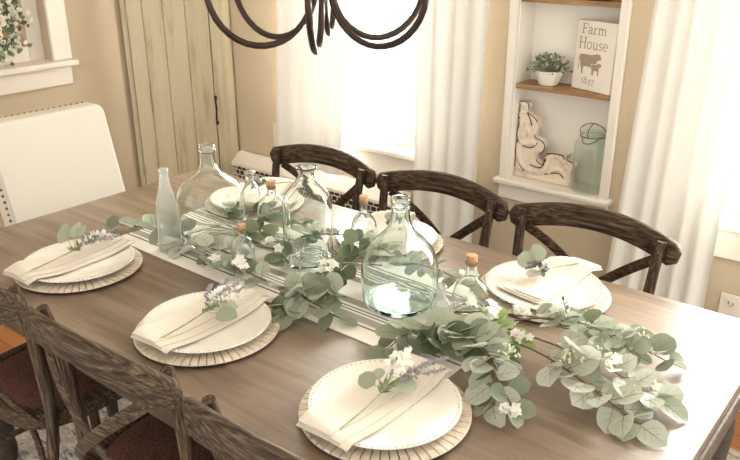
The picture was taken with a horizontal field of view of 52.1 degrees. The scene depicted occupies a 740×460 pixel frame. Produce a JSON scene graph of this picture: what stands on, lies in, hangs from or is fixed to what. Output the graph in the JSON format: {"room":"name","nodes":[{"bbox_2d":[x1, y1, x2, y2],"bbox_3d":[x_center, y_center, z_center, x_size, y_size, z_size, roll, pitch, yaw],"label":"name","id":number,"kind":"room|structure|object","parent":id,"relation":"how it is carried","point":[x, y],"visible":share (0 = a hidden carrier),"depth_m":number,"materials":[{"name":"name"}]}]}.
{"room":"dining room","nodes":[
{"label":"dining room","id":0,"kind":"room"},
{"bbox_2d":[0,0,141,227],"bbox_3d":[-2.119,-0.698,2.824,0.120,2.450,3.690,17,27,36],"label":"wall","id":1,"kind":"structure","parent":0,"point":[95,30],"depth_m":3.70,"materials":[{"name":"beige paint"}]},
{"bbox_2d":[0,0,78,95],"bbox_3d":[-1.827,-1.075,2.999,0.155,1.164,1.250,17,27,36],"label":"window","id":2,"kind":"structure","parent":1,"relation":"in","point":[30,71],"depth_m":3.49,"materials":[{"name":"white painted wood"},{"name":"glass"}]},
{"bbox_2d":[0,0,32,68],"bbox_3d":[-1.684,-0.916,3.232,0.094,0.458,0.500,18,28,38],"label":"wreath","id":3,"kind":"object","parent":2,"relation":"on","point":[9,30],"visible":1,"depth_m":3.35,"materials":[{"name":"green plant"}]},
{"bbox_2d":[0,323,739,451],"bbox_3d":[-0.382,0.978,1.997,4.570,0.050,3.690,17,27,36],"label":"floor","id":4,"kind":"structure","parent":0,"point":[9,338],"depth_m":3.18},
{"bbox_2d":[119,0,238,185],"bbox_3d":[-0.966,-0.870,3.840,0.382,1.998,0.384,17,27,36],"label":"door","id":5,"kind":"structure","parent":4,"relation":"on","point":[180,63],"depth_m":3.87,"materials":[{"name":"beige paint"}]},
{"bbox_2d":[15,397,739,459],"bbox_3d":[-0.249,0.978,1.916,3.170,0.008,2.840,17,27,36],"label":"area rug","id":6,"kind":"object","parent":4,"relation":"on","point":[27,450],"visible":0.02,"depth_m":2.56,"materials":[{"name":"fabric"}]},
{"bbox_2d":[0,285,122,459],"bbox_3d":[-0.907,0.406,2.157,0.528,0.854,0.460,16,27,34],"label":"chair","id":7,"kind":"object","parent":6,"relation":"on","point":[31,400],"visible":0.45,"depth_m":2.00,"materials":[{"name":"brown wood"}]},
{"bbox_2d":[0,101,124,416],"bbox_3d":[-1.003,0.084,2.810,0.622,0.984,0.474,17,27,36],"label":"upholstered chair","id":8,"kind":"object","parent":6,"relation":"on","point":[52,160],"visible":0.47,"depth_m":2.78,"materials":[{"name":"beige fabric"}]},
{"bbox_2d":[20,304,214,459],"bbox_3d":[-0.459,0.534,1.820,0.528,0.854,0.460,16,27,34],"label":"chair","id":9,"kind":"object","parent":6,"relation":"on","point":[132,433],"visible":0.77,"depth_m":1.54,"materials":[{"name":"brown wood"}]},
{"bbox_2d":[181,395,305,459],"bbox_3d":[-0.021,0.665,1.493,0.528,0.854,0.460,16,27,34],"label":"chair","id":10,"kind":"object","parent":6,"relation":"on","point":[204,421],"visible":1,"depth_m":1.25,"materials":[{"name":"brown wood"}]},
{"bbox_2d":[270,144,375,210],"bbox_3d":[-0.291,0.152,2.797,0.520,0.854,0.460,17,27,36],"label":"chair","id":11,"kind":"object","parent":6,"relation":"on","point":[283,155],"visible":0.32,"depth_m":2.80,"materials":[{"name":"brown wood"}]},
{"bbox_2d":[0,170,739,459],"bbox_3d":[-0.172,0.491,2.108,2.032,0.750,1.025,17,27,36],"label":"dining table","id":12,"kind":"object","parent":6,"relation":"on","point":[262,392],"visible":0.43,"depth_m":1.64,"materials":[{"name":"brown wood"}]},
{"bbox_2d":[14,248,142,293],"bbox_3d":[-0.790,0.099,2.062,0.331,0.012,0.331,17,27,36],"label":"charger plate","id":13,"kind":"object","parent":12,"relation":"on","point":[134,265],"visible":0.43,"depth_m":1.95,"materials":[{"name":"beige wood"}]},
{"bbox_2d":[24,238,134,282],"bbox_3d":[-0.790,0.085,2.056,0.294,0.020,0.294,17,27,36],"label":"dinner plate","id":14,"kind":"object","parent":13,"relation":"on","point":[112,263],"visible":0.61,"depth_m":2.03,"materials":[{"name":"white ceramic"}]},
{"bbox_2d":[2,233,134,284],"bbox_3d":[-0.811,0.071,2.057,0.123,0.025,0.325,16,27,34],"label":"cloth napkin","id":15,"kind":"object","parent":14,"relation":"on","point":[88,254],"visible":0.84,"depth_m":2.03,"materials":[{"name":"beige fabric"}]},
{"bbox_2d":[29,222,120,270],"bbox_3d":[-0.831,0.028,2.056,0.121,0.069,0.285,20,29,40],"label":"posy","id":16,"kind":"object","parent":15,"relation":"on","point":[65,232],"visible":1,"depth_m":2.08,"materials":[{"name":"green plant"}]},
{"bbox_2d":[106,214,157,244],"bbox_3d":[-0.667,-0.026,2.268,0.325,0.088,0.121,10,24,23],"label":"eucalyptus sprig","id":17,"kind":"object","parent":12,"relation":"on","point":[147,221],"visible":0.44,"depth_m":2.28,"materials":[{"name":"green plant"}]},
{"bbox_2d":[133,304,279,366],"bbox_3d":[-0.374,0.226,1.744,0.331,0.012,0.331,8,23,20],"label":"charger plate","id":18,"kind":"object","parent":12,"relation":"on","point":[244,350],"visible":0.39,"depth_m":1.63,"materials":[{"name":"beige wood"}]},
{"bbox_2d":[141,291,270,352],"bbox_3d":[-0.374,0.212,1.738,0.294,0.020,0.294,6,23,15],"label":"dinner plate","id":19,"kind":"object","parent":18,"relation":"on","point":[245,329],"visible":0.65,"depth_m":1.72,"materials":[{"name":"white ceramic"}]},
{"bbox_2d":[131,284,273,353],"bbox_3d":[-0.378,0.196,1.745,0.125,0.025,0.325,16,27,35],"label":"cloth napkin","id":20,"kind":"object","parent":19,"relation":"on","point":[206,324],"visible":0.76,"depth_m":1.71,"materials":[{"name":"beige fabric"}]},
{"bbox_2d":[159,276,256,338],"bbox_3d":[-0.354,0.173,1.720,0.122,0.049,0.279,7,23,18],"label":"posy","id":21,"kind":"object","parent":20,"relation":"on","point":[227,308],"visible":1,"depth_m":1.74,"materials":[{"name":"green plant"}]},
{"bbox_2d":[121,225,298,303],"bbox_3d":[-0.405,0.058,2.171,0.667,0.005,0.321,17,27,36],"label":"table runner","id":22,"kind":"object","parent":12,"relation":"on","point":[187,260],"depth_m":2.08,"materials":[{"name":"fabric"}]},
{"bbox_2d":[155,167,183,251],"bbox_3d":[-0.571,-0.059,2.132,0.070,0.240,0.070,5,22,12],"label":"soda bottle","id":23,"kind":"object","parent":22,"relation":"on","point":[167,214],"visible":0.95,"depth_m":2.11,"materials":[{"name":"clear glass"}]},
{"bbox_2d":[166,234,234,261],"bbox_3d":[-0.445,0.058,2.073,0.308,0.076,0.107,9,24,22],"label":"eucalyptus sprig","id":24,"kind":"object","parent":22,"relation":"on","point":[200,243],"visible":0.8,"depth_m":2.08,"materials":[{"name":"green plant"}]},
{"bbox_2d":[176,143,246,250],"bbox_3d":[-0.460,-0.105,2.180,0.200,0.290,0.200,17,27,36],"label":"demijohn","id":25,"kind":"object","parent":22,"relation":"on","point":[211,201],"visible":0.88,"depth_m":2.12,"materials":[{"name":"clear glass"}]},
{"bbox_2d":[196,253,269,284],"bbox_3d":[-0.377,0.086,1.993,0.267,0.066,0.103,17,27,36],"label":"eucalyptus sprig","id":26,"kind":"object","parent":22,"relation":"on","point":[239,263],"visible":0.98,"depth_m":1.96,"materials":[{"name":"green plant"}]},
{"bbox_2d":[232,223,255,274],"bbox_3d":[-0.335,0.049,1.999,0.060,0.139,0.060,17,27,36],"label":"bottle","id":27,"kind":"object","parent":22,"relation":"on","point":[242,244],"visible":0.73,"depth_m":1.98,"materials":[{"name":"clear glass"}]},
{"bbox_2d":[243,169,260,219],"bbox_3d":[-0.360,-0.095,2.300,0.056,0.183,0.056,17,27,36],"label":"bottle","id":28,"kind":"object","parent":22,"relation":"on","point":[251,190],"visible":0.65,"depth_m":2.27,"materials":[{"name":"clear glass"}]},
{"bbox_2d":[240,216,289,266],"bbox_3d":[-0.299,0.017,2.089,0.109,0.087,0.262,-12,25,-27],"label":"eucalyptus sprig","id":29,"kind":"object","parent":22,"relation":"on","point":[274,259],"visible":0.89,"depth_m":2.04,"materials":[{"name":"green plant"}]},
{"bbox_2d":[257,179,282,244],"bbox_3d":[-0.280,-0.052,2.179,0.087,0.190,0.087,17,27,36],"label":"bottle","id":30,"kind":"object","parent":22,"relation":"on","point":[270,205],"visible":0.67,"depth_m":2.14,"materials":[{"name":"clear glass"}]},
{"bbox_2d":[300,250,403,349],"bbox_3d":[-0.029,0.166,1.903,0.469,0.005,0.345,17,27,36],"label":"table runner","id":31,"kind":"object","parent":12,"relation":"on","point":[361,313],"depth_m":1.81,"materials":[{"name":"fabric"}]},
{"bbox_2d":[268,272,345,330],"bbox_3d":[-0.160,0.156,1.818,0.197,0.082,0.140,-12,25,-26],"label":"eucalyptus sprig","id":32,"kind":"object","parent":31,"relation":"on","point":[333,280],"visible":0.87,"depth_m":1.82,"materials":[{"name":"green plant"}]},
{"bbox_2d":[282,163,332,269],"bbox_3d":[-0.168,-0.040,2.038,0.136,0.273,0.136,17,27,36],"label":"bottle","id":33,"kind":"object","parent":31,"relation":"on","point":[307,213],"visible":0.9,"depth_m":1.99,"materials":[{"name":"clear glass"}]},
{"bbox_2d":[299,245,323,277],"bbox_3d":[-0.150,0.091,1.961,0.070,0.088,0.070,17,27,36],"label":"glass jar","id":34,"kind":"object","parent":31,"relation":"on","point":[310,255],"visible":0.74,"depth_m":1.93,"materials":[{"name":"clear glass"}]},
{"bbox_2d":[268,278,357,330],"bbox_3d":[-0.138,0.163,1.797,0.257,0.084,0.133,17,27,36],"label":"eucalyptus sprig","id":35,"kind":"object","parent":31,"relation":"on","point":[314,287],"visible":0.71,"depth_m":1.78,"materials":[{"name":"green plant"}]},
{"bbox_2d":[316,228,369,286],"bbox_3d":[-0.061,0.080,1.906,0.168,0.126,0.127,-16,27,-34],"label":"eucalyptus sprig","id":36,"kind":"object","parent":31,"relation":"on","point":[347,251],"visible":0.87,"depth_m":1.91,"materials":[{"name":"green plant"}]},
{"bbox_2d":[333,223,380,243],"bbox_3d":[-0.058,0.027,2.137,0.334,0.069,0.096,10,24,23],"label":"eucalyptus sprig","id":37,"kind":"object","parent":31,"relation":"on","point":[335,231],"visible":0.17,"depth_m":2.15,"materials":[{"name":"green plant"}]},
{"bbox_2d":[351,194,376,263],"bbox_3d":[-0.017,-0.006,2.066,0.073,0.188,0.073,17,27,36],"label":"bottle","id":38,"kind":"object","parent":31,"relation":"on","point":[363,222],"visible":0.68,"depth_m":2.04,"materials":[{"name":"clear glass"}]},
{"bbox_2d":[361,194,438,317],"bbox_3d":[0.071,0.051,1.805,0.187,0.278,0.187,17,27,36],"label":"demijohn","id":39,"kind":"object","parent":31,"relation":"on","point":[400,271],"visible":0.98,"depth_m":1.75,"materials":[{"name":"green glass"}]},
{"bbox_2d":[298,381,471,459],"bbox_3d":[0.029,0.344,1.449,0.331,0.012,0.331,2,22,4],"label":"charger plate","id":40,"kind":"object","parent":12,"relation":"on","point":[431,450],"visible":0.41,"depth_m":1.34,"materials":[{"name":"light beige whitewashed wood"}]},
{"bbox_2d":[308,359,462,449],"bbox_3d":[0.029,0.330,1.443,0.294,0.020,0.294,-3,22,-6],"label":"dinner plate","id":41,"kind":"object","parent":40,"relation":"on","point":[439,410],"visible":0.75,"depth_m":1.42,"materials":[{"name":"white ceramic"}]},
{"bbox_2d":[296,350,452,451],"bbox_3d":[0.017,0.315,1.448,0.125,0.025,0.325,17,28,37],"label":"cloth napkin","id":42,"kind":"object","parent":41,"relation":"on","point":[325,419],"visible":0.71,"depth_m":1.41,"materials":[{"name":"beige fabric"}]},
{"bbox_2d":[340,345,448,429],"bbox_3d":[0.029,0.281,1.443,0.287,0.055,0.097,-18,28,-37],"label":"posy","id":43,"kind":"object","parent":42,"relation":"on","point":[405,383],"visible":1,"depth_m":1.45,"materials":[{"name":"white plant"}]},
{"bbox_2d":[333,232,442,253],"bbox_3d":[0.048,0.034,2.217,0.331,0.012,0.331,-12,25,-28],"label":"charger plate","id":44,"kind":"object","parent":12,"relation":"on","point":[437,245],"visible":0.13,"depth_m":2.18,"materials":[{"name":"light beige whitewashed wood"}]},
{"bbox_2d":[336,219,436,244],"bbox_3d":[0.048,0.020,2.211,0.294,0.020,0.294,16,27,34],"label":"dinner plate","id":45,"kind":"object","parent":44,"relation":"on","point":[428,232],"visible":0.27,"depth_m":2.24,"materials":[{"name":"white ceramic"}]},
{"bbox_2d":[371,210,415,232],"bbox_3d":[0.054,-0.013,2.262,0.132,0.027,0.280,4,22,9],"label":"cloth napkin","id":46,"kind":"object","parent":45,"relation":"on","point":[379,217],"visible":0.2,"depth_m":2.31,"materials":[{"name":"beige fabric"}]},
{"bbox_2d":[384,212,414,224],"bbox_3d":[0.092,-0.039,2.236,0.067,0.039,0.155,11,24,25],"label":"posy","id":47,"kind":"object","parent":46,"relation":"on","point":[387,216],"visible":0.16,"depth_m":2.21,"materials":[{"name":"green plant"}]},
{"bbox_2d":[365,307,456,359],"bbox_3d":[0.098,0.229,1.655,0.231,0.069,0.132,-5,22,-12],"label":"eucalyptus sprig","id":48,"kind":"object","parent":12,"relation":"on","point":[387,333],"visible":0.64,"depth_m":1.66,"materials":[{"name":"green plant"}]},
{"bbox_2d":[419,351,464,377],"bbox_3d":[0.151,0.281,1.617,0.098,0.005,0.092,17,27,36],"label":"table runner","id":49,"kind":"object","parent":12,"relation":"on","point":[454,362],"depth_m":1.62,"materials":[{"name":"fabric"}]},
{"bbox_2d":[430,283,451,309],"bbox_3d":[0.165,0.169,1.758,0.051,0.094,0.051,17,27,36],"label":"bud vase","id":50,"kind":"object","parent":49,"relation":"on","point":[440,300],"visible":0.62,"depth_m":1.74,"materials":[{"name":"clear glass"}]},
{"bbox_2d":[438,260,479,288],"bbox_3d":[0.159,0.103,1.937,0.296,0.061,0.105,17,27,36],"label":"eucalyptus sprig","id":51,"kind":"object","parent":49,"relation":"on","point":[449,281],"visible":0.22,"depth_m":1.89,"materials":[{"name":"green plant"}]},
{"bbox_2d":[452,253,487,315],"bbox_3d":[0.239,0.125,1.798,0.086,0.145,0.086,17,27,36],"label":"bottle","id":52,"kind":"object","parent":49,"relation":"on","point":[470,282],"visible":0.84,"depth_m":1.78,"materials":[{"name":"clear glass"}]},
{"bbox_2d":[465,292,535,350],"bbox_3d":[0.270,0.204,1.667,0.095,0.081,0.238,-14,26,-30],"label":"eucalyptus sprig","id":53,"kind":"object","parent":49,"relation":"on","point":[497,314],"visible":0.72,"depth_m":1.66,"materials":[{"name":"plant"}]},
{"bbox_2d":[402,320,519,365],"bbox_3d":[0.191,0.238,1.591,0.283,0.064,0.128,17,27,36],"label":"eucalyptus sprig","id":54,"kind":"object","parent":12,"relation":"on","point":[428,344],"visible":0.57,"depth_m":1.60,"materials":[{"name":"green plant"}]},
{"bbox_2d":[424,316,535,428],"bbox_3d":[0.232,0.255,1.540,0.130,0.106,0.349,-9,24,-21],"label":"eucalyptus sprig","id":55,"kind":"object","parent":12,"relation":"on","point":[483,330],"visible":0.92,"depth_m":1.49,"materials":[{"name":"green plant"}]},
{"bbox_2d":[441,313,520,427],"bbox_3d":[0.232,0.267,1.522,0.125,0.098,0.295,-4,22,-10],"label":"eucalyptus sprig","id":56,"kind":"object","parent":12,"relation":"on","point":[477,393],"visible":0.73,"depth_m":1.47,"materials":[{"name":"green plant"}]},
{"bbox_2d":[452,304,590,329],"bbox_3d":[0.349,0.196,1.710,0.371,0.063,0.096,6,23,16],"label":"eucalyptus sprig","id":57,"kind":"object","parent":12,"relation":"on","point":[521,309],"visible":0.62,"depth_m":1.71,"materials":[{"name":"green plant"}]},
{"bbox_2d":[480,272,610,322],"bbox_3d":[0.438,0.155,1.915,0.331,0.012,0.331,-5,22,-12],"label":"charger plate","id":58,"kind":"object","parent":12,"relation":"on","point":[604,302],"visible":0.13,"depth_m":1.84,"materials":[{"name":"cream glazed ceramic"}]},
{"bbox_2d":[485,260,604,309],"bbox_3d":[0.438,0.141,1.909,0.294,0.020,0.294,-12,25,-28],"label":"dinner plate","id":59,"kind":"object","parent":58,"relation":"on","point":[590,289],"visible":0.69,"depth_m":1.88,"materials":[{"name":"white ceramic"}]},
{"bbox_2d":[497,256,601,303],"bbox_3d":[0.464,0.117,1.937,0.290,0.025,0.128,-20,29,-40],"label":"cloth napkin","id":60,"kind":"object","parent":59,"relation":"on","point":[539,289],"visible":0.94,"depth_m":1.91,"materials":[{"name":"beige fabric"}]},
{"bbox_2d":[517,244,587,276],"bbox_3d":[0.482,0.080,1.929,0.191,0.062,0.117,-1,22,-2],"label":"posy","id":61,"kind":"object","parent":60,"relation":"on","point":[530,259],"visible":1,"depth_m":1.95,"materials":[{"name":"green plant"}]},
{"bbox_2d":[499,296,651,366],"bbox_3d":[0.426,0.196,1.602,0.347,0.116,0.110,13,25,29],"label":"eucalyptus sprig","id":62,"kind":"object","parent":12,"relation":"on","point":[641,345],"visible":0.98,"depth_m":1.57,"materials":[{"name":"green plant"}]},
{"bbox_2d":[513,339,668,447],"bbox_3d":[0.373,0.277,1.496,0.464,0.096,0.158,17,27,36],"label":"eucalyptus sprig","id":63,"kind":"object","parent":12,"relation":"on","point":[652,433],"visible":0.98,"depth_m":1.43,"materials":[{"name":"green plant"}]},
{"bbox_2d":[507,328,687,422],"bbox_3d":[0.433,0.247,1.556,0.133,0.109,0.469,-18,28,-37],"label":"eucalyptus sprig","id":64,"kind":"object","parent":12,"relation":"on","point":[669,398],"visible":0.72,"depth_m":1.47,"materials":[{"name":"green plant"}]},
{"bbox_2d":[508,300,688,372],"bbox_3d":[0.459,0.212,1.639,0.446,0.094,0.110,10,24,23],"label":"eucalyptus sprig","id":65,"kind":"object","parent":12,"relation":"on","point":[662,343],"visible":0.6,"depth_m":1.60,"materials":[{"name":"green plant"}]},
{"bbox_3d":[-0.388,-0.096,2.543,0.331,0.012,0.331,19,29,39],"label":"charger plate","id":66,"kind":"object","parent":12,"relation":"on","visible":0},
{"bbox_2d":[239,182,286,197],"bbox_3d":[-0.388,-0.110,2.537,0.294,0.020,0.294,5,23,13],"label":"dinner plate","id":67,"kind":"object","parent":66,"relation":"on","point":[242,184],"visible":0.02,"depth_m":2.63,"materials":[{"name":"white ceramic"}]},
{"bbox_2d":[257,177,294,198],"bbox_3d":[-0.364,-0.133,2.563,0.143,0.024,0.290,7,23,17],"label":"cloth napkin","id":68,"kind":"object","parent":67,"relation":"on","point":[280,188],"visible":0.32,"depth_m":2.60,"materials":[{"name":"beige fabric"}]},
{"bbox_2d":[244,175,290,186],"bbox_3d":[-0.341,-0.166,2.560,0.165,0.039,0.075,-14,26,-31],"label":"posy","id":69,"kind":"object","parent":68,"relation":"on","point":[257,181],"visible":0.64,"depth_m":2.55,"materials":[{"name":"green plant"}]},
{"bbox_2d":[375,170,508,247],"bbox_3d":[0.116,0.273,2.493,0.520,0.854,0.460,17,27,36],"label":"chair","id":70,"kind":"object","parent":6,"relation":"on","point":[495,207],"visible":0.26,"depth_m":2.49,"materials":[{"name":"brown wood"}]},
{"bbox_2d":[509,202,681,294],"bbox_3d":[0.523,0.394,2.189,0.520,0.854,0.460,17,27,36],"label":"chair","id":71,"kind":"object","parent":6,"relation":"on","point":[661,248],"visible":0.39,"depth_m":2.19,"materials":[{"name":"brown wood"}]},
{"bbox_2d":[228,0,739,311],"bbox_3d":[0.728,-0.701,2.811,4.570,2.450,0.140,17,27,36],"label":"wall","id":72,"kind":"structure","parent":0,"point":[254,70],"depth_m":3.01,"materials":[{"name":"beige paint"}]},
{"bbox_2d":[273,123,275,145],"bbox_3d":[-0.462,-0.477,3.828,0.076,0.120,0.010,17,27,36],"label":"wall outlet","id":73,"kind":"object","parent":72,"relation":"attached to","point":[274,124],"visible":0.18,"depth_m":3.84,"materials":[{"name":"beige plastic"}]},
{"bbox_2d":[231,150,410,213],"bbox_3d":[-0.268,-0.087,3.762,1.128,0.425,0.083,17,27,36],"label":"radiator cover","id":74,"kind":"object","parent":72,"relation":"attached to","point":[337,186],"visible":0.2,"depth_m":3.65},
{"bbox_2d":[232,166,377,212],"bbox_3d":[-0.289,-0.176,3.697,1.128,0.101,0.006,17,27,36],"label":"grille","id":75,"kind":"object","parent":74,"relation":"attached to","point":[262,169],"depth_m":3.63,"materials":[{"name":"white metal"}]},
{"bbox_2d":[341,4,417,174],"bbox_3d":[0.040,-0.956,3.248,0.980,1.470,0.169,17,27,36],"label":"window","id":76,"kind":"structure","parent":72,"relation":"in","point":[383,149],"depth_m":3.42,"materials":[{"name":"glass"}]},
{"bbox_2d":[493,0,632,208],"bbox_3d":[0.734,-0.639,2.791,0.485,1.156,0.172,17,27,36],"label":"wall niche","id":77,"kind":"object","parent":72,"relation":"attached to","point":[536,27],"depth_m":2.90,"materials":[{"name":"beige paint"}]},
{"bbox_2d":[514,99,577,186],"bbox_3d":[0.692,-0.341,2.956,0.258,0.308,0.054,17,27,36],"label":"carved corbel","id":78,"kind":"object","parent":77,"relation":"on","point":[557,169],"visible":1,"depth_m":2.97,"materials":[{"name":"beige paint"}]},
{"bbox_2d":[526,51,572,85],"bbox_3d":[0.680,-0.611,2.860,0.174,0.124,0.114,17,27,36],"label":"potted plant","id":79,"kind":"object","parent":77,"relation":"on","point":[551,73],"visible":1,"depth_m":2.84,"materials":[{"name":"green plant"}]},
{"bbox_2d":[570,123,605,192],"bbox_3d":[0.831,-0.275,2.850,0.130,0.263,0.130,17,27,36],"label":"mason jar","id":80,"kind":"object","parent":77,"relation":"on","point":[588,132],"visible":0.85,"depth_m":2.79,"materials":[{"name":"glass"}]},
{"bbox_2d":[571,19,618,94],"bbox_3d":[0.818,-0.624,2.726,0.042,0.247,0.184,-13,25,-29],"label":"wooden sign","id":81,"kind":"object","parent":77,"relation":"on","point":[595,52],"visible":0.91,"depth_m":2.71,"materials":[{"name":"beige paint"}]},
{"bbox_2d":[516,79,610,100],"bbox_3d":[0.744,-0.528,2.844,0.377,0.018,0.119,17,27,36],"label":"wooden shelf","id":82,"kind":"object","parent":72,"relation":"attached to","point":[564,87],"depth_m":2.83,"materials":[{"name":"brown wood"}]},
{"bbox_2d":[522,0,621,7],"bbox_3d":[0.743,-0.824,2.725,0.377,0.018,0.119,17,27,36],"label":"wooden shelf","id":83,"kind":"object","parent":72,"relation":"attached to","point":[565,3],"depth_m":2.69,"materials":[{"name":"brown wood"}]},
{"bbox_2d":[713,193,739,261],"bbox_3d":[1.446,-0.536,2.198,0.990,1.470,0.169,17,27,36],"label":"window","id":84,"kind":"structure","parent":72,"relation":"in","point":[727,246],"depth_m":2.57,"materials":[{"name":"glass"}]},
{"bbox_2d":[717,292,739,318],"bbox_3d":[1.256,0.281,2.645,0.076,0.120,0.010,17,27,36],"label":"wall outlet","id":85,"kind":"object","parent":72,"relation":"attached to","point":[729,304],"visible":0.61,"depth_m":2.64,"materials":[{"name":"beige plastic"}]},
{"bbox_2d":[725,299,736,308],"bbox_3d":[1.255,0.258,2.634,0.034,0.028,0.004,17,27,36],"label":"socket","id":86,"kind":"object","parent":85,"relation":"attached to","point":[729,303],"depth_m":2.63,"materials":[{"name":"beige plastic"}]},
{"bbox_3d":[-0.020,-1.848,2.787,1.284,0.044,0.155,17,27,36],"label":"curtain rod","id":87,"kind":"object","parent":72,"relation":"attached to","visible":0},
{"bbox_2d":[276,0,341,175],"bbox_3d":[-0.283,-1.085,3.250,0.455,1.720,0.038,17,27,36],"label":"curtain","id":88,"kind":"object","parent":87,"relation":"hanging from","point":[308,85],"visible":0.68,"depth_m":3.42,"materials":[{"name":"white fabric"}]},
{"bbox_2d":[413,0,488,242],"bbox_3d":[0.313,-0.659,2.921,0.335,2.268,0.040,17,27,36],"label":"curtain","id":89,"kind":"object","parent":87,"relation":"hanging from","point":[452,34],"visible":0.56,"depth_m":2.98,"materials":[{"name":"white fabric"}]},
{"bbox_3d":[1.360,-1.437,1.757,1.424,0.044,0.155,17,27,36],"label":"curtain rod","id":90,"kind":"object","parent":72,"relation":"attached to","visible":0},
{"bbox_2d":[606,0,739,308],"bbox_3d":[0.995,-0.459,2.420,0.385,2.268,0.036,17,27,36],"label":"curtain","id":91,"kind":"object","parent":90,"relation":"hanging from","point":[687,114],"visible":0.63,"depth_m":2.47,"materials":[{"name":"white fabric"}]},
{"bbox_3d":[-0.388,-1.340,1.062,4.570,0.050,3.690,17,27,36],"label":"ceiling","id":92,"kind":"structure","parent":0,"visible":0},
{"bbox_2d":[204,0,429,54],"bbox_3d":[-0.106,-0.925,1.537,0.605,1.076,0.561,17,27,36],"label":"chandelier","id":93,"kind":"object","parent":92,"relation":"hanging from","point":[355,34],"visible":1,"depth_m":1.68,"materials":[{"name":"brown metal"}]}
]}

